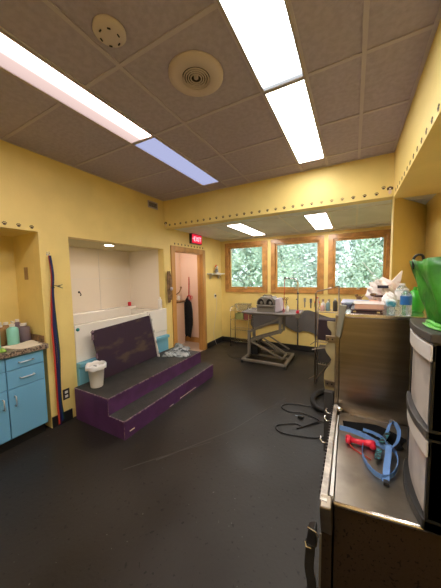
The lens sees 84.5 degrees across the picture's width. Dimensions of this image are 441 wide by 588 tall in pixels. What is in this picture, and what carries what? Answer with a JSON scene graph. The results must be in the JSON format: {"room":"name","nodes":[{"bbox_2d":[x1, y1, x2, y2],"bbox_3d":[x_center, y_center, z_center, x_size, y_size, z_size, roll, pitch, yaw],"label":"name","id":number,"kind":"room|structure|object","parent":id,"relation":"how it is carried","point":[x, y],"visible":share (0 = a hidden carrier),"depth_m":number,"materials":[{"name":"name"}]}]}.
{"room":"pet grooming salon","nodes":[
{"label":"pet grooming salon","id":0,"kind":"room"},
{"bbox_2d":[0,229,198,424],"bbox_3d":[-1.772,0.072,3.660,0.891,2.500,4.900,1,5,29],"label":"wall","id":1,"kind":"structure","parent":0,"point":[136,273],"depth_m":3.80,"materials":[{"name":"beige paint"}]},
{"bbox_2d":[24,267,27,279],"bbox_3d":[-2.053,-0.216,2.559,0.070,0.130,0.012,1,5,29],"label":"switch plate","id":2,"kind":"object","parent":1,"relation":"attached to","point":[25,268],"visible":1,"depth_m":2.55,"materials":[{"name":"brown plastic"}]},
{"bbox_2d":[31,333,44,341],"bbox_3d":[-2.027,0.456,2.598,0.505,0.066,0.016,1,5,29],"label":"trim","id":3,"kind":"structure","parent":1,"relation":"attached to","point":[40,338],"depth_m":2.52,"materials":[{"name":"brown wood"}]},
{"bbox_2d":[98,255,115,299],"bbox_3d":[-2.000,-0.190,3.739,0.003,1.020,1.520,1,5,29],"label":"trim","id":4,"kind":"structure","parent":1,"relation":"attached to","point":[99,278],"depth_m":3.89,"materials":[{"name":"white plastic"}]},
{"bbox_2d":[184,296,192,337],"bbox_3d":[-0.791,0.542,5.798,0.290,1.008,0.060,1,5,29],"label":"apron","id":5,"kind":"object","parent":1,"relation":"hanging from","point":[188,313],"visible":0.84,"depth_m":5.77,"materials":[{"name":"black fabric"}]},
{"bbox_2d":[185,336,198,342],"bbox_3d":[-0.593,1.086,5.775,0.761,0.120,0.020,1,5,29],"label":"baseboard","id":6,"kind":"structure","parent":1,"relation":"attached to","point":[192,339],"depth_m":5.80,"materials":[{"name":"brown wood"}]},
{"bbox_2d":[0,140,221,427],"bbox_3d":[-1.603,-0.023,2.910,0.120,2.797,6.763,1,5,29],"label":"wall","id":7,"kind":"structure","parent":0,"point":[61,201],"depth_m":2.65,"materials":[{"name":"yellow paint"}]},
{"bbox_2d":[63,388,69,399],"bbox_3d":[-1.690,1.096,2.662,0.009,0.115,0.070,1,5,29],"label":"wall outlet","id":8,"kind":"object","parent":7,"relation":"attached to","point":[66,393],"visible":1,"depth_m":2.66,"materials":[{"name":"grey plastic"}]},
{"bbox_2d":[52,336,222,427],"bbox_3d":[-1.545,1.319,2.935,0.012,0.115,6.663,1,5,29],"label":"baseboard","id":9,"kind":"structure","parent":7,"relation":"attached to","point":[68,414],"depth_m":2.68,"materials":[{"name":"black plastic"}]},
{"bbox_2d":[148,200,157,209],"bbox_3d":[-1.042,-1.371,3.744,0.012,0.100,0.200,1,5,29],"label":"air vent","id":10,"kind":"object","parent":7,"relation":"in","point":[151,204],"visible":1,"depth_m":3.74,"materials":[{"name":"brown metal"}]},
{"bbox_2d":[167,271,172,302],"bbox_3d":[-0.851,-0.120,4.082,0.102,0.536,0.065,-3,5,-24],"label":"bundle","id":11,"kind":"object","parent":7,"relation":"hanging from","point":[169,278],"visible":1,"depth_m":4.07,"materials":[{"name":"brown leather"}]},
{"bbox_2d":[170,245,206,349],"bbox_3d":[-0.621,0.175,4.701,0.140,2.097,1.083,1,5,29],"label":"door frame","id":12,"kind":"structure","parent":7,"relation":"in","point":[201,269],"depth_m":5.02,"materials":[{"name":"brown wood"}]},
{"bbox_2d":[189,233,201,244],"bbox_3d":[-0.480,-1.065,4.737,0.063,0.190,0.350,1,5,29],"label":"exit sign","id":13,"kind":"object","parent":7,"relation":"attached to","point":[195,239],"visible":1,"depth_m":4.67,"materials":[{"name":"red plastic"}]},
{"bbox_2d":[207,273,224,278],"bbox_3d":[-0.096,-0.395,5.401,0.130,0.130,0.580,1,5,29],"label":"wall shelf","id":14,"kind":"object","parent":7,"relation":"attached to","point":[209,274],"visible":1,"depth_m":5.26,"materials":[{"name":"beige wood"}]},
{"bbox_3d":[-1.744,-0.410,2.463,0.044,0.040,0.024,1,5,29],"label":"wall hook","id":15,"kind":"object","parent":7,"relation":"attached to","visible":0},
{"bbox_2d":[48,255,59,423],"bbox_3d":[-1.722,0.493,2.517,0.016,1.771,0.047,1,5,29],"label":"leash","id":16,"kind":"object","parent":15,"relation":"hanging from","point":[48,255],"visible":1,"depth_m":2.51,"materials":[{"name":"red fabric"}]},
{"bbox_2d":[49,255,63,420],"bbox_3d":[-1.707,0.482,2.530,0.016,1.752,0.034,1,5,29],"label":"leash","id":17,"kind":"object","parent":15,"relation":"hanging from","point":[50,257],"visible":1,"depth_m":2.52,"materials":[{"name":"blue fabric"}]},
{"bbox_2d":[52,309,61,424],"bbox_3d":[-1.720,0.501,2.528,0.016,1.789,0.041,1,5,29],"label":"leash","id":18,"kind":"object","parent":15,"relation":"hanging from","point":[52,309],"visible":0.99,"depth_m":2.54,"materials":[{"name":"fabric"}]},
{"bbox_2d":[54,298,64,418],"bbox_3d":[-1.708,0.476,2.541,0.016,1.742,0.042,1,5,29],"label":"leash","id":19,"kind":"object","parent":15,"relation":"hanging from","point":[54,298],"visible":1,"depth_m":2.56,"materials":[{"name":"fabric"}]},
{"bbox_2d":[68,238,156,251],"bbox_3d":[-1.708,-0.732,3.534,0.691,0.080,1.520,1,5,29],"label":"ceiling","id":20,"kind":"structure","parent":0,"point":[72,242],"depth_m":3.54,"materials":[{"name":"beige paint"}]},
{"bbox_2d":[0,341,338,587],"bbox_3d":[-0.393,1.448,2.373,4.600,0.100,6.763,1,5,29],"label":"floor","id":21,"kind":"structure","parent":0,"point":[236,509],"depth_m":1.77,"materials":[{"name":"rubber"}]},
{"bbox_2d":[0,350,47,453],"bbox_3d":[-2.138,0.999,2.313,0.594,0.868,0.615,1,5,29],"label":"base cabinet","id":22,"kind":"object","parent":21,"relation":"on","point":[23,401],"visible":0.99,"depth_m":2.28,"materials":[{"name":"blue"}]},
{"bbox_2d":[73,305,169,385],"bbox_3d":[-1.598,0.796,3.596,0.883,1.060,1.528,1,5,29],"label":"bathtub","id":23,"kind":"object","parent":21,"relation":"on","point":[84,322],"visible":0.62,"depth_m":3.44,"materials":[{"name":"white ceramic"}]},
{"bbox_2d":[73,305,153,325],"bbox_3d":[-1.638,0.502,3.594,0.803,0.472,1.528,1,5,29],"label":"basin","id":24,"kind":"object","parent":23,"relation":"in","point":[110,316],"depth_m":3.63,"materials":[{"name":"white ceramic"}]},
{"bbox_2d":[158,297,161,307],"bbox_3d":[-1.002,0.143,4.022,0.066,0.187,0.065,1,5,29],"label":"pump bottle","id":25,"kind":"object","parent":23,"relation":"on","point":[159,299],"visible":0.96,"depth_m":4.00,"materials":[{"name":"white plastic"}]},
{"bbox_2d":[74,347,212,440],"bbox_3d":[-0.864,1.161,3.243,0.788,0.360,1.683,1,5,29],"label":"steps","id":26,"kind":"structure","parent":21,"relation":"on","point":[128,400],"depth_m":2.76,"materials":[{"name":"purple paint"}]},
{"bbox_2d":[85,360,106,388],"bbox_3d":[-1.385,0.897,2.705,0.214,0.264,0.217,1,5,29],"label":"waste bin","id":27,"kind":"object","parent":26,"relation":"on","point":[95,369],"visible":1,"depth_m":2.65,"materials":[{"name":"white plastic"}]},
{"bbox_2d":[90,316,156,378],"bbox_3d":[-1.223,0.666,3.229,0.064,0.640,1.015,1,5,29],"label":"board","id":28,"kind":"object","parent":26,"relation":"on","point":[125,345],"visible":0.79,"depth_m":3.16,"materials":[{"name":"purple wood"}]},
{"bbox_2d":[148,313,159,356],"bbox_3d":[-0.992,0.617,3.633,0.141,0.674,0.036,-3,5,-19],"label":"rail","id":29,"kind":"object","parent":26,"relation":"on","point":[156,345],"visible":1,"depth_m":3.63,"materials":[{"name":"white plastic"}]},
{"bbox_2d":[162,347,190,356],"bbox_3d":[-0.656,0.886,3.772,0.421,0.097,0.342,-1,4,5],"label":"towel","id":30,"kind":"object","parent":26,"relation":"on","point":[178,352],"visible":1,"depth_m":3.67,"materials":[{"name":"grey fabric"}]},
{"bbox_2d":[169,343,189,350],"bbox_3d":[-0.686,0.860,3.993,0.338,0.114,0.229,1,5,29],"label":"towel","id":31,"kind":"object","parent":26,"relation":"on","point":[176,345],"visible":0.8,"depth_m":3.97,"materials":[{"name":"grey fabric"}]},
{"bbox_2d":[177,300,185,343],"bbox_3d":[-1.200,0.691,5.228,0.218,1.010,1.240,1,5,29],"label":"vanity cabinet","id":32,"kind":"object","parent":21,"relation":"on","point":[180,304],"visible":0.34,"depth_m":5.59,"materials":[{"name":"beige"}]},
{"bbox_2d":[123,398,285,469],"bbox_3d":[0.056,1.381,2.480,1.969,0.001,0.146,-4,5,-34],"label":"trim","id":33,"kind":"structure","parent":21,"relation":"on","point":[284,398],"depth_m":2.27,"materials":[{"name":"grey"}]},
{"bbox_2d":[230,306,252,345],"bbox_3d":[0.470,0.711,5.380,0.474,0.889,0.284,1,5,29],"label":"wire cart","id":34,"kind":"object","parent":21,"relation":"on","point":[248,320],"visible":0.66,"depth_m":5.37,"materials":[{"name":"silver metal"}]},
{"bbox_2d":[235,312,243,319],"bbox_3d":[0.444,0.482,5.375,0.180,0.134,0.160,1,5,29],"label":"storage box","id":35,"kind":"object","parent":34,"relation":"on","point":[238,315],"visible":0.74,"depth_m":5.30,"materials":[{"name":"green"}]},
{"bbox_2d":[235,303,251,310],"bbox_3d":[0.497,0.280,5.327,0.320,0.142,0.227,1,5,29],"label":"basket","id":36,"kind":"object","parent":34,"relation":"on","point":[239,306],"visible":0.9,"depth_m":5.25,"materials":[{"name":"beige wicker"}]},
{"bbox_2d":[244,313,250,319],"bbox_3d":[0.589,0.476,5.295,0.110,0.154,0.160,1,5,29],"label":"storage box","id":37,"kind":"object","parent":34,"relation":"on","point":[245,314],"visible":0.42,"depth_m":5.24,"materials":[{"name":"brown"}]},
{"bbox_2d":[241,277,303,369],"bbox_3d":[0.944,0.457,4.427,1.063,1.522,0.758,1,5,29],"label":"table","id":38,"kind":"object","parent":21,"relation":"on","point":[253,347],"visible":0.98,"depth_m":4.37,"materials":[{"name":"grey metal"}]},
{"bbox_2d":[256,294,284,312],"bbox_3d":[0.904,0.163,4.382,0.450,0.305,0.290,1,5,29],"label":"dryer","id":39,"kind":"object","parent":38,"relation":"on","point":[266,303],"visible":0.99,"depth_m":4.29,"materials":[{"name":"grey plastic"}]},
{"bbox_2d":[256,305,274,312],"bbox_3d":[0.801,0.261,4.307,0.336,0.125,0.045,1,5,29],"label":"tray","id":40,"kind":"object","parent":39,"relation":"on","point":[260,308],"depth_m":4.29,"materials":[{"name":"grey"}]},
{"bbox_2d":[282,277,284,312],"bbox_3d":[1.054,0.020,4.042,0.057,0.605,0.023,1,5,29],"label":"grooming noose","id":41,"kind":"object","parent":38,"relation":"hanging from","point":[284,277],"visible":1,"depth_m":4.03,"materials":[{"name":"red fabric"}]},
{"bbox_2d":[275,421,323,437],"bbox_3d":[0.832,1.360,2.431,0.538,0.024,0.251,-1,4,-3],"label":"power cord","id":42,"kind":"object","parent":21,"relation":"on","point":[317,421],"visible":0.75,"depth_m":2.45,"materials":[{"name":"black plastic"}]},
{"bbox_2d":[281,403,319,428],"bbox_3d":[1.044,1.338,2.731,0.617,0.012,0.475,-2,4,-8],"label":"power cord","id":43,"kind":"object","parent":21,"relation":"on","point":[287,403],"visible":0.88,"depth_m":2.75,"materials":[{"name":"black plastic"}]},
{"bbox_2d":[310,388,324,412],"bbox_3d":[1.275,1.288,2.987,0.310,0.066,0.610,1,5,29],"label":"hose","id":44,"kind":"object","parent":21,"relation":"on","point":[317,393],"visible":0.56,"depth_m":2.92,"materials":[{"name":"black rubber"}]},
{"bbox_2d":[309,286,340,382],"bbox_3d":[1.470,0.569,3.425,0.368,1.389,0.402,1,5,29],"label":"wire rack","id":45,"kind":"object","parent":21,"relation":"on","point":[339,298],"visible":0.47,"depth_m":3.39,"materials":[{"name":"silver metal"}]},
{"bbox_2d":[320,304,324,310],"bbox_3d":[1.434,0.192,3.415,0.056,0.094,0.055,1,5,29],"label":"spray bottle","id":46,"kind":"object","parent":45,"relation":"on","point":[322,307],"visible":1,"depth_m":3.40,"materials":[{"name":"pink plastic"}]},
{"bbox_2d":[318,345,330,362],"bbox_3d":[1.532,0.861,3.487,0.230,0.205,0.200,1,5,29],"label":"storage box","id":47,"kind":"object","parent":45,"relation":"on","point":[323,357],"visible":0.44,"depth_m":3.42,"materials":[{"name":"grey plastic"}]},
{"bbox_2d":[318,317,334,339],"bbox_3d":[1.525,0.497,3.460,0.230,0.295,0.200,1,5,29],"label":"storage box","id":48,"kind":"object","parent":45,"relation":"on","point":[323,330],"visible":0.5,"depth_m":3.40,"materials":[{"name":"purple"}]},
{"bbox_2d":[316,309,337,312],"bbox_3d":[1.519,0.241,3.436,0.295,0.012,0.278,1,5,29],"label":"wire shelf","id":49,"kind":"object","parent":45,"relation":"attached to","point":[317,310],"depth_m":3.35,"materials":[{"name":"silver metal"}]},
{"bbox_2d":[326,301,329,310],"bbox_3d":[1.504,0.167,3.397,0.056,0.143,0.055,1,5,29],"label":"spray bottle","id":50,"kind":"object","parent":45,"relation":"on","point":[327,303],"visible":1,"depth_m":3.38,"materials":[{"name":"blue"}]},
{"bbox_2d":[333,299,337,310],"bbox_3d":[1.593,0.151,3.371,0.060,0.176,0.059,1,5,29],"label":"spray bottle","id":51,"kind":"object","parent":45,"relation":"on","point":[335,303],"visible":1,"depth_m":3.35,"materials":[{"name":"grey plastic"}]},
{"bbox_2d":[323,321,334,450],"bbox_3d":[0.960,0.814,2.145,0.089,1.150,0.110,1,5,29],"label":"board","id":52,"kind":"object","parent":21,"relation":"on","point":[329,372],"visible":0.74,"depth_m":2.12,"materials":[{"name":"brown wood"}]},
{"bbox_2d":[319,404,440,587],"bbox_3d":[1.027,1.170,1.333,0.917,0.560,0.898,1,5,29],"label":"table","id":53,"kind":"object","parent":21,"relation":"on","point":[379,541],"visible":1,"depth_m":1.13,"materials":[{"name":"metal"}]},
{"bbox_2d":[304,521,321,587],"bbox_3d":[0.422,1.252,1.116,0.066,0.452,0.078,1,5,29],"label":"strap","id":54,"kind":"object","parent":53,"relation":"hanging from","point":[312,537],"visible":1,"depth_m":1.10,"materials":[{"name":"black plastic"}]},
{"bbox_2d":[345,434,375,459],"bbox_3d":[0.849,0.919,1.473,0.165,0.048,0.157,1,5,29],"label":"dispenser","id":55,"kind":"object","parent":53,"relation":"on","point":[349,439],"visible":0.98,"depth_m":1.49,"materials":[{"name":"red plastic"}]},
{"bbox_2d":[339,420,400,486],"bbox_3d":[0.954,0.876,1.423,0.306,0.134,0.442,-1,4,-1],"label":"harness","id":56,"kind":"object","parent":53,"relation":"on","point":[386,475],"visible":1,"depth_m":1.42,"materials":[{"name":"blue fabric"}]},
{"bbox_2d":[343,421,406,450],"bbox_3d":[1.000,0.919,1.590,0.361,0.037,0.188,1,5,29],"label":"strap","id":57,"kind":"object","parent":53,"relation":"on","point":[391,439],"visible":0.65,"depth_m":1.61,"materials":[{"name":"black fabric"}]},
{"bbox_2d":[403,318,440,536],"bbox_3d":[1.093,0.556,1.047,0.459,0.824,0.405,1,5,29],"label":"plastic drawer unit","id":58,"kind":"object","parent":53,"relation":"on","point":[422,464],"visible":1,"depth_m":1.01,"materials":[{"name":"grey plastic"}]},
{"bbox_2d":[409,253,440,330],"bbox_3d":[1.081,-0.021,1.004,0.426,0.338,0.403,1,5,29],"label":"shopping bag","id":59,"kind":"object","parent":58,"relation":"on","point":[426,272],"visible":1,"depth_m":1.08,"materials":[{"name":"green"}]},
{"bbox_2d":[334,305,426,426],"bbox_3d":[1.496,0.713,2.131,0.862,1.334,1.085,1,5,29],"label":"cabinet","id":60,"kind":"object","parent":21,"relation":"on","point":[373,351],"depth_m":1.76,"materials":[{"name":"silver metal"}]},
{"bbox_2d":[343,302,353,306],"bbox_3d":[1.135,0.095,2.150,0.070,0.035,0.119,2,5,33],"label":"pouch","id":61,"kind":"object","parent":60,"relation":"on","point":[349,304],"visible":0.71,"depth_m":2.11,"materials":[{"name":"grey"}]},
{"bbox_2d":[341,299,368,305],"bbox_3d":[1.301,0.082,2.336,0.245,0.028,0.360,1,5,29],"label":"magazine","id":62,"kind":"object","parent":60,"relation":"on","point":[343,301],"visible":0.36,"depth_m":2.38,"materials":[{"name":"grey paper"}]},
{"bbox_2d":[355,294,363,299],"bbox_3d":[1.460,0.039,2.554,0.085,0.075,0.037,1,5,29],"label":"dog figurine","id":63,"kind":"object","parent":60,"relation":"on","point":[356,295],"visible":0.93,"depth_m":2.55,"materials":[{"name":"brown ceramic"}]},
{"bbox_2d":[351,306,382,313],"bbox_3d":[1.130,0.121,1.881,0.210,0.024,0.245,1,5,29],"label":"binder","id":64,"kind":"object","parent":60,"relation":"on","point":[353,310],"visible":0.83,"depth_m":1.79,"materials":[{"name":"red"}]},
{"bbox_2d":[354,301,384,309],"bbox_3d":[1.158,0.086,1.895,0.205,0.042,0.230,1,5,29],"label":"book","id":65,"kind":"object","parent":64,"relation":"on","point":[368,305],"visible":1,"depth_m":1.81,"materials":[{"name":"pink paper"}]},
{"bbox_2d":[365,271,402,301],"bbox_3d":[1.473,-0.045,2.218,0.251,0.327,0.252,-1,4,-1],"label":"plastic bag","id":66,"kind":"object","parent":60,"relation":"on","point":[378,288],"visible":0.73,"depth_m":2.15,"materials":[{"name":"grey plastic"}]},
{"bbox_2d":[381,291,397,309],"bbox_3d":[1.326,0.053,1.908,0.103,0.154,0.102,1,5,29],"label":"plastic wrap","id":67,"kind":"object","parent":60,"relation":"on","point":[389,295],"visible":0.54,"depth_m":1.89,"materials":[{"name":"white plastic"}]},
{"bbox_2d":[385,299,396,314],"bbox_3d":[1.221,0.092,1.743,0.054,0.100,0.115,1,5,29],"label":"pack","id":68,"kind":"object","parent":60,"relation":"on","point":[390,303],"visible":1,"depth_m":1.70,"materials":[{"name":"white plastic"}]},
{"bbox_2d":[387,307,394,314],"bbox_3d":[1.207,0.113,1.716,0.044,0.062,0.043,1,5,29],"label":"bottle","id":69,"kind":"object","parent":68,"relation":"on","point":[391,310],"depth_m":1.70,"materials":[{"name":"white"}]},
{"bbox_2d":[395,283,406,310],"bbox_3d":[1.407,0.023,1.884,0.092,0.210,0.092,1,5,29],"label":"water bottle","id":70,"kind":"object","parent":60,"relation":"on","point":[400,288],"visible":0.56,"depth_m":1.86,"materials":[{"name":"white"}]},
{"bbox_2d":[400,288,411,315],"bbox_3d":[1.271,0.054,1.664,0.067,0.185,0.067,1,5,29],"label":"water bottle","id":71,"kind":"object","parent":60,"relation":"on","point":[406,296],"visible":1,"depth_m":1.64,"materials":[{"name":"white"}]},
{"bbox_2d":[410,287,424,312],"bbox_3d":[1.454,0.040,1.814,0.116,0.185,0.114,1,5,29],"label":"spray bottle","id":72,"kind":"object","parent":60,"relation":"on","point":[417,305],"visible":0.66,"depth_m":1.77,"materials":[{"name":"green plastic"}]},
{"bbox_3d":[-2.435,1.045,1.771,0.593,0.868,0.615,1,5,29],"label":"base cabinet","id":73,"kind":"object","parent":21,"relation":"on","visible":0},
{"bbox_2d":[0,342,48,359],"bbox_3d":[-2.289,0.561,2.028,0.593,0.048,1.267,1,5,29],"label":"countertop","id":74,"kind":"structure","parent":73,"relation":"on","point":[10,352],"depth_m":2.25,"materials":[{"name":"stone"}]},
{"bbox_2d":[0,322,6,345],"bbox_3d":[-2.163,0.391,2.381,0.100,0.235,0.098,1,5,29],"label":"shampoo bottle","id":75,"kind":"object","parent":74,"relation":"on","point":[3,337],"visible":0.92,"depth_m":2.37,"materials":[{"name":"brown plastic"}]},
{"bbox_2d":[2,322,8,328],"bbox_3d":[-2.217,0.395,2.513,0.090,0.209,0.089,1,5,29],"label":"shampoo bottle","id":76,"kind":"object","parent":74,"relation":"on","point":[5,324],"visible":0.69,"depth_m":2.49,"materials":[{"name":"brown plastic"}]},
{"bbox_2d":[6,321,19,345],"bbox_3d":[-2.045,0.385,2.390,0.096,0.241,0.094,1,5,29],"label":"shampoo bottle","id":77,"kind":"object","parent":74,"relation":"on","point":[12,333],"visible":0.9,"depth_m":2.36,"materials":[{"name":"teal plastic"}]},
{"bbox_2d":[14,319,20,326],"bbox_3d":[-2.191,0.381,2.623,0.076,0.220,0.075,1,5,29],"label":"shampoo bottle","id":78,"kind":"object","parent":74,"relation":"on","point":[17,323],"visible":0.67,"depth_m":2.60,"materials":[{"name":"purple plastic"}]},
{"bbox_2d":[1,340,41,349],"bbox_3d":[-1.918,0.493,2.368,0.273,0.023,0.304,1,5,25],"label":"hand towel","id":79,"kind":"object","parent":74,"relation":"on","point":[30,343],"visible":0.98,"depth_m":2.32,"materials":[{"name":"beige fabric"}]},
{"bbox_2d":[18,323,30,342],"bbox_3d":[-2.048,0.399,2.530,0.110,0.192,0.108,1,5,29],"label":"shampoo bottle","id":80,"kind":"object","parent":74,"relation":"on","point":[24,330],"visible":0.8,"depth_m":2.50,"materials":[{"name":"purple plastic"}]},
{"bbox_2d":[0,0,440,199],"bbox_3d":[-0.507,-1.360,1.113,3.709,0.100,4.865,1,5,29],"label":"ceiling","id":81,"kind":"structure","parent":0,"point":[330,31],"depth_m":1.59,"materials":[{"name":"tile"}]},
{"bbox_2d":[0,29,153,144],"bbox_3d":[-0.993,-1.335,1.638,0.275,0.012,1.232,1,5,29],"label":"recessed light","id":82,"kind":"object","parent":81,"relation":"in","point":[16,59],"visible":1,"depth_m":1.58,"materials":[{"name":"grey plastic"}]},
{"bbox_2d":[92,14,125,47],"bbox_3d":[-0.554,-1.299,1.215,0.156,0.036,0.156,1,5,29],"label":"smoke detector","id":83,"kind":"object","parent":81,"relation":"attached to","point":[106,28],"visible":1,"depth_m":1.19,"materials":[{"name":"grey plastic"}]},
{"bbox_2d":[133,136,219,185],"bbox_3d":[-0.409,-1.426,2.708,0.275,0.012,1.210,1,5,29],"label":"recessed light","id":84,"kind":"object","parent":81,"relation":"in","point":[153,146],"visible":0.95,"depth_m":2.57,"materials":[{"name":"grey"}]},
{"bbox_2d":[168,50,222,96],"bbox_3d":[-0.150,-1.333,1.494,0.336,0.024,0.336,1,5,29],"label":"ceiling vent","id":85,"kind":"object","parent":81,"relation":"in","point":[196,67],"visible":1,"depth_m":1.46,"materials":[{"name":"grey metal"}]},
{"bbox_2d":[0,0,440,200],"bbox_3d":[-0.707,-1.306,1.147,3.087,0.007,4.725,1,5,29],"label":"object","id":86,"kind":"structure","parent":81,"relation":"attached to","point":[214,5],"depth_m":1.56,"materials":[{"name":"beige metal"}]},
{"bbox_2d":[216,0,305,93],"bbox_3d":[0.114,-1.310,1.035,0.277,0.012,1.232,1,5,29],"label":"recessed light","id":87,"kind":"object","parent":81,"relation":"in","point":[263,30],"visible":1,"depth_m":1.26,"materials":[{"name":"grey plastic"}]},
{"bbox_2d":[263,77,324,163],"bbox_3d":[0.699,-1.401,2.106,0.277,0.012,1.210,1,5,29],"label":"recessed light","id":88,"kind":"object","parent":81,"relation":"in","point":[291,105],"visible":1,"depth_m":1.92,"materials":[{"name":"grey plastic"}]},
{"bbox_2d":[163,152,440,229],"bbox_3d":[0.636,-1.265,3.196,3.489,0.443,0.140,1,5,29],"label":"beam","id":89,"kind":"structure","parent":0,"point":[357,178],"depth_m":3.00,"materials":[{"name":"yellow paint"}]},
{"bbox_2d":[387,186,392,193],"bbox_3d":[1.757,-1.075,2.517,0.054,0.080,0.003,1,5,29],"label":"sticker","id":90,"kind":"object","parent":89,"relation":"attached to","point":[389,188],"visible":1,"depth_m":2.52,"materials":[{"name":"beige"}]},
{"bbox_2d":[174,194,435,240],"bbox_3d":[1.102,-1.191,4.055,3.489,0.100,1.798,1,5,29],"label":"ceiling","id":91,"kind":"structure","parent":0,"point":[376,214],"depth_m":3.80,"materials":[{"name":"tile"}]},
{"bbox_2d":[226,223,265,235],"bbox_3d":[0.502,-1.150,4.393,0.275,0.012,1.248,1,5,29],"label":"recessed light","id":92,"kind":"object","parent":91,"relation":"in","point":[241,227],"visible":1,"depth_m":4.30,"materials":[{"name":"grey plastic"}]},
{"bbox_2d":[182,198,431,241],"bbox_3d":[1.103,-1.132,4.059,3.489,0.020,1.798,1,5,29],"label":"trim","id":93,"kind":"structure","parent":91,"relation":"attached to","point":[357,205],"depth_m":4.14,"materials":[{"name":"white metal"}]},
{"bbox_2d":[303,212,332,229],"bbox_3d":[1.567,-1.125,3.813,0.300,0.012,1.248,1,5,29],"label":"recessed light","id":94,"kind":"object","parent":91,"relation":"in","point":[318,221],"visible":0.95,"depth_m":3.69,"materials":[{"name":"grey plastic"}]},
{"bbox_2d":[221,226,390,346],"bbox_3d":[1.579,-0.287,4.990,3.709,2.897,0.160,1,5,29],"label":"wall","id":95,"kind":"structure","parent":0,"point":[229,299],"depth_m":5.12,"materials":[{"name":"yellow paint"}]},
{"bbox_2d":[225,240,267,292],"bbox_3d":[0.570,-0.595,5.445,1.018,1.116,0.082,1,5,29],"label":"window","id":96,"kind":"structure","parent":95,"relation":"attached to","point":[228,278],"depth_m":5.40,"materials":[{"name":"brown wood"}]},
{"bbox_2d":[222,336,316,352],"bbox_3d":[1.577,1.107,5.011,3.477,0.115,0.012,1,5,29],"label":"baseboard","id":97,"kind":"structure","parent":95,"relation":"attached to","point":[224,338],"depth_m":5.13,"materials":[{"name":"black plastic"}]},
{"bbox_2d":[251,310,329,335],"bbox_3d":[1.554,0.616,4.972,1.999,0.600,0.026,1,5,29],"label":"wall panel","id":98,"kind":"object","parent":95,"relation":"attached to","point":[307,319],"visible":0.4,"depth_m":4.95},
{"bbox_2d":[271,235,323,293],"bbox_3d":[1.538,-0.573,4.918,1.043,1.116,0.082,1,5,29],"label":"window","id":99,"kind":"structure","parent":95,"relation":"attached to","point":[319,240],"depth_m":4.86,"materials":[{"name":"brown wood"}]},
{"bbox_2d":[328,229,390,294],"bbox_3d":[2.496,-0.551,4.397,1.005,1.116,0.082,1,5,29],"label":"window","id":100,"kind":"structure","parent":95,"relation":"attached to","point":[386,234],"depth_m":4.41,"materials":[{"name":"brown wood"}]},
{"bbox_2d":[389,198,426,290],"bbox_3d":[2.170,0.136,2.843,0.866,2.354,0.084,-3,5,-29],"label":"wall","id":101,"kind":"structure","parent":0,"point":[408,219],"depth_m":2.69,"materials":[{"name":"yellow paint"}]},
{"bbox_2d":[393,19,440,198],"bbox_3d":[0.829,-1.039,0.330,0.402,0.472,4.725,1,5,29],"label":"soffit","id":102,"kind":"structure","parent":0,"point":[422,176],"depth_m":1.62,"materials":[{"name":"yellow paint"}]},
{"bbox_2d":[425,193,440,258],"bbox_3d":[1.533,0.053,1.145,0.100,2.797,6.663,1,5,29],"label":"wall","id":103,"kind":"structure","parent":0,"point":[433,217],"depth_m":2.61,"materials":[{"name":"yellow paint"}]},
{"label":"outside","id":104,"kind":"structure","parent":0,"visible":0},
{"bbox_3d":[6.720,1.155,16.574,24.000,0.100,24.737,1,5,29],"label":"ground","id":105,"kind":"structure","parent":104,"visible":0},
{"bbox_2d":[232,249,242,283],"bbox_3d":[-0.442,-2.467,16.680,4.227,7.367,4.299,1,5,29],"label":"tree","id":106,"kind":"object","parent":105,"relation":"on","point":[235,251],"visible":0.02,"depth_m":16.38,"materials":[{"name":"green plant"}]},
{"bbox_2d":[232,248,245,286],"bbox_3d":[0.131,-1.641,10.113,2.146,6.685,2.228,1,5,29],"label":"tree","id":107,"kind":"object","parent":105,"relation":"on","point":[234,275],"visible":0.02,"depth_m":9.99,"materials":[{"name":"green plant"}]},
{"bbox_2d":[232,245,285,286],"bbox_3d":[2.260,-2.445,15.189,4.258,7.450,4.220,2,5,36],"label":"tree","id":108,"kind":"object","parent":105,"relation":"on","point":[239,261],"visible":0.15,"depth_m":14.45,"materials":[{"name":"green plant"}]},
{"bbox_2d":[241,243,313,286],"bbox_3d":[2.147,-1.400,9.509,2.528,6.222,2.626,2,5,35],"label":"tree","id":109,"kind":"object","parent":105,"relation":"on","point":[256,249],"visible":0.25,"depth_m":9.15,"materials":[{"name":"green plant"}]},
{"bbox_2d":[278,240,348,286],"bbox_3d":[5.027,-2.417,13.647,4.243,7.526,4.164,1,5,29],"label":"tree","id":110,"kind":"object","parent":105,"relation":"on","point":[339,249],"visible":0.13,"depth_m":12.91,"materials":[{"name":"green plant"}]},
{"bbox_2d":[291,240,362,286],"bbox_3d":[3.846,-1.540,8.949,2.650,6.524,2.396,1,5,29],"label":"tree","id":111,"kind":"object","parent":105,"relation":"on","point":[340,275],"visible":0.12,"depth_m":8.73,"materials":[{"name":"green plant"}]},
{"bbox_2d":[335,238,383,286],"bbox_3d":[7.864,-2.382,12.193,4.132,7.574,4.207,2,5,35],"label":"tree","id":112,"kind":"object","parent":105,"relation":"on","point":[351,245],"visible":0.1,"depth_m":11.87,"materials":[{"name":"green plant"}]},
{"bbox_2d":[343,238,382,287],"bbox_3d":[5.293,-1.384,7.786,2.497,6.335,2.618,1,5,29],"label":"tree","id":113,"kind":"object","parent":105,"relation":"on","point":[366,243],"visible":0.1,"depth_m":8.09,"materials":[{"name":"green plant"}]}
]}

